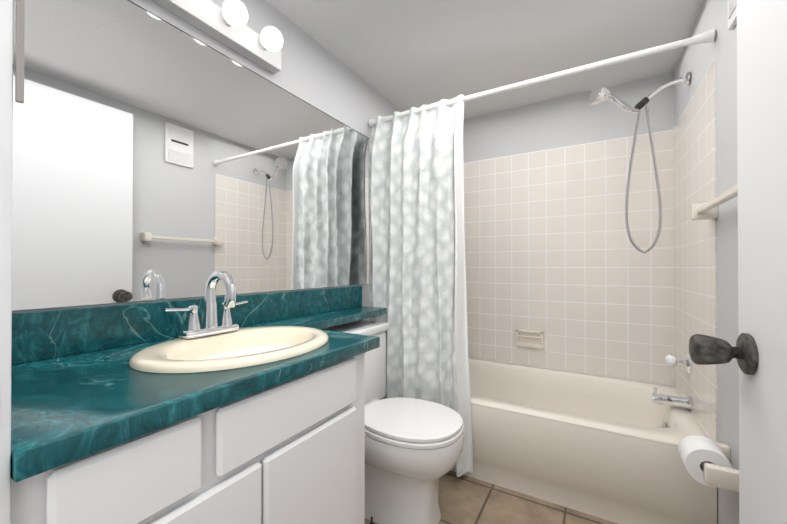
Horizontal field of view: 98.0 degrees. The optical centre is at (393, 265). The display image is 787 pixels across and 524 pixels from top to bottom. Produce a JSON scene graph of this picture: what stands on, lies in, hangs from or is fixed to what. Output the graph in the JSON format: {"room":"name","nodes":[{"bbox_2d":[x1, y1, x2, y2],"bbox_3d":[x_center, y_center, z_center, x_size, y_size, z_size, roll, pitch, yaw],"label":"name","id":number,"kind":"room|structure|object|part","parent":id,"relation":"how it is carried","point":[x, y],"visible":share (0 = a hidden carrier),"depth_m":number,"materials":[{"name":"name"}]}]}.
{"room":"bathroom","nodes":[
{"label":"bathroom","id":0,"kind":"room"},
{"bbox_2d":[12,0,401,320],"bbox_3d":[-0.442,-0.007,1.618,0.120,2.120,2.700,0,0,30],"label":"wall","id":1,"kind":"structure","parent":0,"point":[313,72],"depth_m":1.56,"materials":[{"name":"grey paint"}]},
{"bbox_2d":[11,286,361,361],"bbox_3d":[-0.546,0.167,1.294,0.019,0.113,1.440,0,0,30],"label":"backsplash","id":2,"kind":"structure","parent":1,"relation":"attached to","point":[50,333],"depth_m":0.94,"materials":[{"name":"teal stone"}]},
{"bbox_2d":[12,0,368,310],"bbox_3d":[-0.532,-0.322,1.341,0.005,0.854,1.529,0,0,30],"label":"mirror","id":3,"kind":"object","parent":1,"relation":"attached to","point":[155,157],"visible":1,"depth_m":1.04,"materials":[{"name":"clear glass"}]},
{"bbox_2d":[151,0,282,73],"bbox_3d":[-0.646,-0.840,1.016,0.138,0.102,0.835,0,0,30],"label":"sconce","id":4,"kind":"object","parent":1,"relation":"attached to","point":[226,25],"visible":1,"depth_m":1.17,"materials":[{"name":"white"}]},
{"bbox_2d":[220,10,231,25],"bbox_3d":[-0.561,-0.849,1.169,0.032,0.048,0.048,0,0,30],"label":"socket","id":5,"kind":"object","parent":4,"relation":"attached to","point":[224,20],"depth_m":1.16,"materials":[{"name":"white"}]},
{"bbox_3d":[-0.532,-0.850,1.152,0.080,0.080,0.080,0,0,30],"label":"bulb","id":6,"kind":"part","parent":4,"relation":"part of","materials":[{"name":"white glass"}]},
{"bbox_2d":[258,36,266,49],"bbox_3d":[-0.484,-0.849,1.300,0.032,0.048,0.048,0,0,30],"label":"socket","id":7,"kind":"object","parent":4,"relation":"attached to","point":[262,45],"depth_m":1.29,"materials":[{"name":"white"}]},
{"bbox_3d":[-0.456,-0.849,1.284,0.080,0.080,0.080,0,0,30],"label":"bulb","id":8,"kind":"part","parent":4,"relation":"part of","materials":[{"name":"white glass"}]},
{"bbox_2d":[369,138,370,320],"bbox_3d":[0.045,-0.017,2.326,0.006,1.458,0.734,0,0,30],"label":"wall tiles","id":9,"kind":"structure","parent":1,"relation":"attached to","point":[369,253],"depth_m":2.01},
{"bbox_2d":[368,29,714,476],"bbox_3d":[0.496,0.079,1.592,1.509,1.877,0.121,0,0,30],"label":"shower curtain","id":10,"kind":"object","parent":1,"relation":"attached to","point":[416,225],"visible":0.75,"depth_m":1.77,"materials":[{"name":"white fabric"}]},
{"bbox_3d":[0.515,-0.837,1.631,1.508,0.024,0.025,0,0,30],"label":"rod","id":11,"kind":"part","parent":10,"relation":"part of","materials":[{"name":"white metal"}]},
{"bbox_2d":[266,0,703,118],"bbox_3d":[0.076,-1.121,0.881,1.764,0.100,3.460,0,0,30],"label":"ceiling","id":12,"kind":"structure","parent":0,"point":[403,55],"depth_m":1.63,"materials":[{"name":"white paint"}]},
{"bbox_2d":[365,471,617,523],"bbox_3d":[0.076,1.099,0.869,1.764,0.100,3.460,0,0,30],"label":"floor","id":13,"kind":"structure","parent":0,"point":[463,499],"depth_m":1.49,"materials":[{"name":"tile"}]},
{"bbox_2d":[10,346,377,523],"bbox_3d":[-0.494,0.651,0.858,0.545,0.794,0.740,0,0,30],"label":"bathroom vanity","id":14,"kind":"object","parent":13,"relation":"on","point":[230,407],"depth_m":0.65,"materials":[{"name":"white wood"}]},
{"bbox_3d":[-0.389,0.328,0.519,0.019,0.128,0.198,0,0,30],"label":"drawer","id":15,"kind":"part","parent":14,"relation":"part of","materials":[{"name":"white wood"}]},
{"bbox_2d":[11,306,386,473],"bbox_3d":[-0.314,0.240,1.158,0.556,0.033,1.440,0,0,30],"label":"countertop","id":16,"kind":"structure","parent":14,"relation":"on","point":[65,403],"depth_m":0.59,"materials":[{"name":"teal stone"}]},
{"bbox_2d":[162,270,249,337],"bbox_3d":[-0.508,0.109,1.000,0.140,0.192,0.252,0,0,30],"label":"faucet","id":17,"kind":"object","parent":16,"relation":"on","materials":[{"name":"silver metal"}]},
{"bbox_2d":[90,318,361,385],"bbox_3d":[-0.413,0.279,0.943,0.414,0.149,0.514,0,0,30],"label":"sink","id":18,"kind":"object","parent":16,"relation":"in","point":[184,361],"depth_m":0.90,"materials":[{"name":"beige ceramic"}]},
{"bbox_3d":[-0.357,0.665,0.571,0.019,0.523,0.323,0,0,30],"label":"door","id":19,"kind":"part","parent":14,"relation":"part of","materials":[{"name":"white wood"}]},
{"bbox_3d":[-0.218,0.329,0.811,0.019,0.128,0.424,0,0,30],"label":"drawer","id":20,"kind":"part","parent":14,"relation":"part of","materials":[{"name":"white wood"}]},
{"bbox_3d":[-0.192,0.667,0.854,0.019,0.523,0.322,0,0,30],"label":"door","id":21,"kind":"part","parent":14,"relation":"part of","materials":[{"name":"white wood"}]},
{"bbox_2d":[320,320,463,523],"bbox_3d":[-0.029,0.674,1.501,0.682,0.755,0.510,0,0,30],"label":"toilet","id":22,"kind":"object","parent":13,"relation":"on","point":[413,448],"visible":0.62,"depth_m":1.36,"materials":[{"name":"white ceramic"}]},
{"bbox_3d":[-0.235,0.317,1.623,0.205,0.039,0.510,0,0,30],"label":"tank lid","id":23,"kind":"part","parent":22,"relation":"part of","materials":[{"name":"white ceramic"}]},
{"bbox_3d":[-0.237,0.513,1.623,0.185,0.350,0.490,0,0,30],"label":"tank","id":24,"kind":"part","parent":22,"relation":"part of","materials":[{"name":"white ceramic"}]},
{"bbox_3d":[0.070,0.638,1.443,0.436,0.017,0.368,0,0,30],"label":"lid","id":25,"kind":"part","parent":22,"relation":"part of","materials":[{"name":"white ceramic"}]},
{"bbox_3d":[0.070,0.659,1.443,0.444,0.018,0.376,0,0,30],"label":"seat","id":26,"kind":"part","parent":22,"relation":"part of","materials":[{"name":"white ceramic"}]},
{"bbox_3d":[0.009,0.860,1.478,0.594,0.383,0.372,0,0,30],"label":"bowl","id":27,"kind":"part","parent":22,"relation":"part of","materials":[{"name":"white ceramic"}]},
{"bbox_2d":[450,358,716,523],"bbox_3d":[0.700,0.855,1.937,1.518,0.398,0.731,0,0,30],"label":"bathtub","id":28,"kind":"object","parent":13,"relation":"on","point":[604,447],"visible":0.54,"depth_m":1.53,"materials":[{"name":"white ceramic"}]},
{"bbox_2d":[463,72,674,162],"bbox_3d":[0.919,-0.004,2.317,1.764,2.120,0.120,0,0,30],"label":"wall","id":29,"kind":"structure","parent":0,"point":[575,119],"depth_m":2.15,"materials":[{"name":"grey paint"}]},
{"bbox_2d":[464,130,673,385],"bbox_3d":[0.887,-0.027,2.263,1.524,1.438,0.006,0,0,30],"label":"wall tile","id":30,"kind":"structure","parent":29,"relation":"attached to","point":[569,269],"depth_m":2.12,"materials":[{"name":"beige tile"}]},
{"bbox_2d":[515,329,543,348],"bbox_3d":[0.890,0.482,2.245,0.173,0.112,0.019,0,0,30],"label":"soap dish","id":31,"kind":"object","parent":30,"relation":"attached to","point":[529,338],"visible":1,"depth_m":2.24,"materials":[{"name":"beige ceramic"}]},
{"bbox_2d":[674,0,738,523],"bbox_3d":[0.978,-0.012,0.788,0.120,2.120,2.700,0,0,30],"label":"wall","id":32,"kind":"structure","parent":0,"point":[695,60],"depth_m":1.17,"materials":[{"name":"grey paint"}]},
{"bbox_2d":[589,72,689,253],"bbox_3d":[1.177,-0.491,1.656,0.398,0.870,0.101,0,0,30],"label":"shower","id":33,"kind":"object","parent":32,"relation":"attached to","point":[601,92],"visible":1,"depth_m":1.67,"materials":[{"name":"silver metal"}]},
{"bbox_3d":[1.129,-0.817,1.706,0.155,0.143,0.052,0,0,30],"label":"handle","id":34,"kind":"part","parent":33,"relation":"part of","materials":[{"name":"silver metal"}]},
{"bbox_3d":[1.289,-0.834,1.619,0.165,0.077,0.019,0,0,30],"label":"arm","id":35,"kind":"part","parent":33,"relation":"part of"},
{"bbox_2d":[673,59,717,441],"bbox_3d":[1.356,-0.021,1.560,0.006,1.458,0.734,0,0,30],"label":"wall tiles","id":36,"kind":"structure","parent":32,"relation":"attached to","point":[695,241],"depth_m":1.46,"materials":[{"name":"beige tile"}]},
{"bbox_2d":[651,352,691,408],"bbox_3d":[1.308,0.533,1.623,0.146,0.260,0.100,0,0,30],"label":"tub faucet","id":37,"kind":"object","parent":36,"relation":"attached to","point":[682,401],"visible":1,"depth_m":1.59,"materials":[{"name":"silver metal"}]},
{"bbox_3d":[1.315,0.453,1.620,0.040,0.057,0.060,0,0,30],"label":"knob","id":38,"kind":"part","parent":37,"relation":"part of","materials":[{"name":"white plastic"}]},
{"bbox_3d":[1.298,0.630,1.605,0.146,0.065,0.060,0,0,30],"label":"spout","id":39,"kind":"part","parent":37,"relation":"part of","materials":[{"name":"silver metal"}]},
{"bbox_3d":[1.343,0.453,1.603,0.035,0.024,0.024,0,0,30],"label":"stem","id":40,"kind":"part","parent":37,"relation":"part of","materials":[{"name":"silver metal"}]},
{"bbox_2d":[678,435,738,491],"bbox_3d":[1.007,0.625,1.092,0.141,0.116,0.216,0,0,30],"label":"toilet paper holder","id":41,"kind":"object","parent":32,"relation":"attached to","point":[706,461],"visible":0.96,"depth_m":1.06,"materials":[{"name":"white paper"}]},
{"bbox_3d":[0.979,0.624,1.004,0.101,0.056,0.036,0,0,30],"label":"post","id":42,"kind":"part","parent":41,"relation":"part of","materials":[{"name":"beige ceramic"}]},
{"bbox_3d":[1.070,0.625,1.159,0.101,0.056,0.036,0,0,30],"label":"post","id":43,"kind":"part","parent":41,"relation":"part of","materials":[{"name":"beige ceramic"}]},
{"bbox_2d":[691,185,737,219],"bbox_3d":[1.015,-0.201,1.040,0.071,0.060,0.554,0,0,30],"label":"towel rail","id":44,"kind":"object","parent":32,"relation":"attached to","point":[705,211],"visible":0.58,"depth_m":1.19,"materials":[{"name":"beige ceramic"}]},
{"bbox_3d":[1.143,-0.199,1.260,0.071,0.060,0.044,0,0,30],"label":"post","id":45,"kind":"part","parent":44,"relation":"part of","materials":[{"name":"beige ceramic"}]},
{"bbox_2d":[728,0,736,29],"bbox_3d":[1.024,-0.893,1.009,0.019,0.285,0.200,0,0,30],"label":"air vent","id":46,"kind":"object","parent":32,"relation":"in","point":[732,13],"visible":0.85,"depth_m":1.06,"materials":[{"name":"white"}]},
{"bbox_2d":[737,0,786,523],"bbox_3d":[0.559,0.026,0.357,0.035,2.010,0.912,0,0,29],"label":"door","id":47,"kind":"structure","parent":32,"relation":"in","point":[762,147],"depth_m":0.65,"materials":[{"name":"white paint"}]},
{"bbox_2d":[689,333,758,374],"bbox_3d":[0.695,0.183,0.730,0.095,0.084,0.084,0,0,29],"label":"door knob","id":48,"kind":"object","parent":47,"relation":"attached to","point":[748,362],"depth_m":0.71,"materials":[{"name":"grey metal"}]},
{"bbox_3d":[0.690,0.183,0.732,0.085,0.067,0.067,0,0,29],"label":"door knob","id":49,"kind":"part","parent":48,"relation":"part of","materials":[{"name":"black metal"}]},
{"bbox_3d":[-0.724,-0.014,0.492,0.530,2.120,0.120,0,0,30],"label":"wall","id":50,"kind":"structure","parent":0,"visible":0},
{"bbox_2d":[0,0,24,523],"bbox_3d":[-0.486,0.021,0.350,0.023,2.050,0.145,0,0,30],"label":"door frame","id":51,"kind":"structure","parent":50,"relation":"attached to","point":[6,89],"depth_m":0.40,"materials":[{"name":"white"}]}
]}

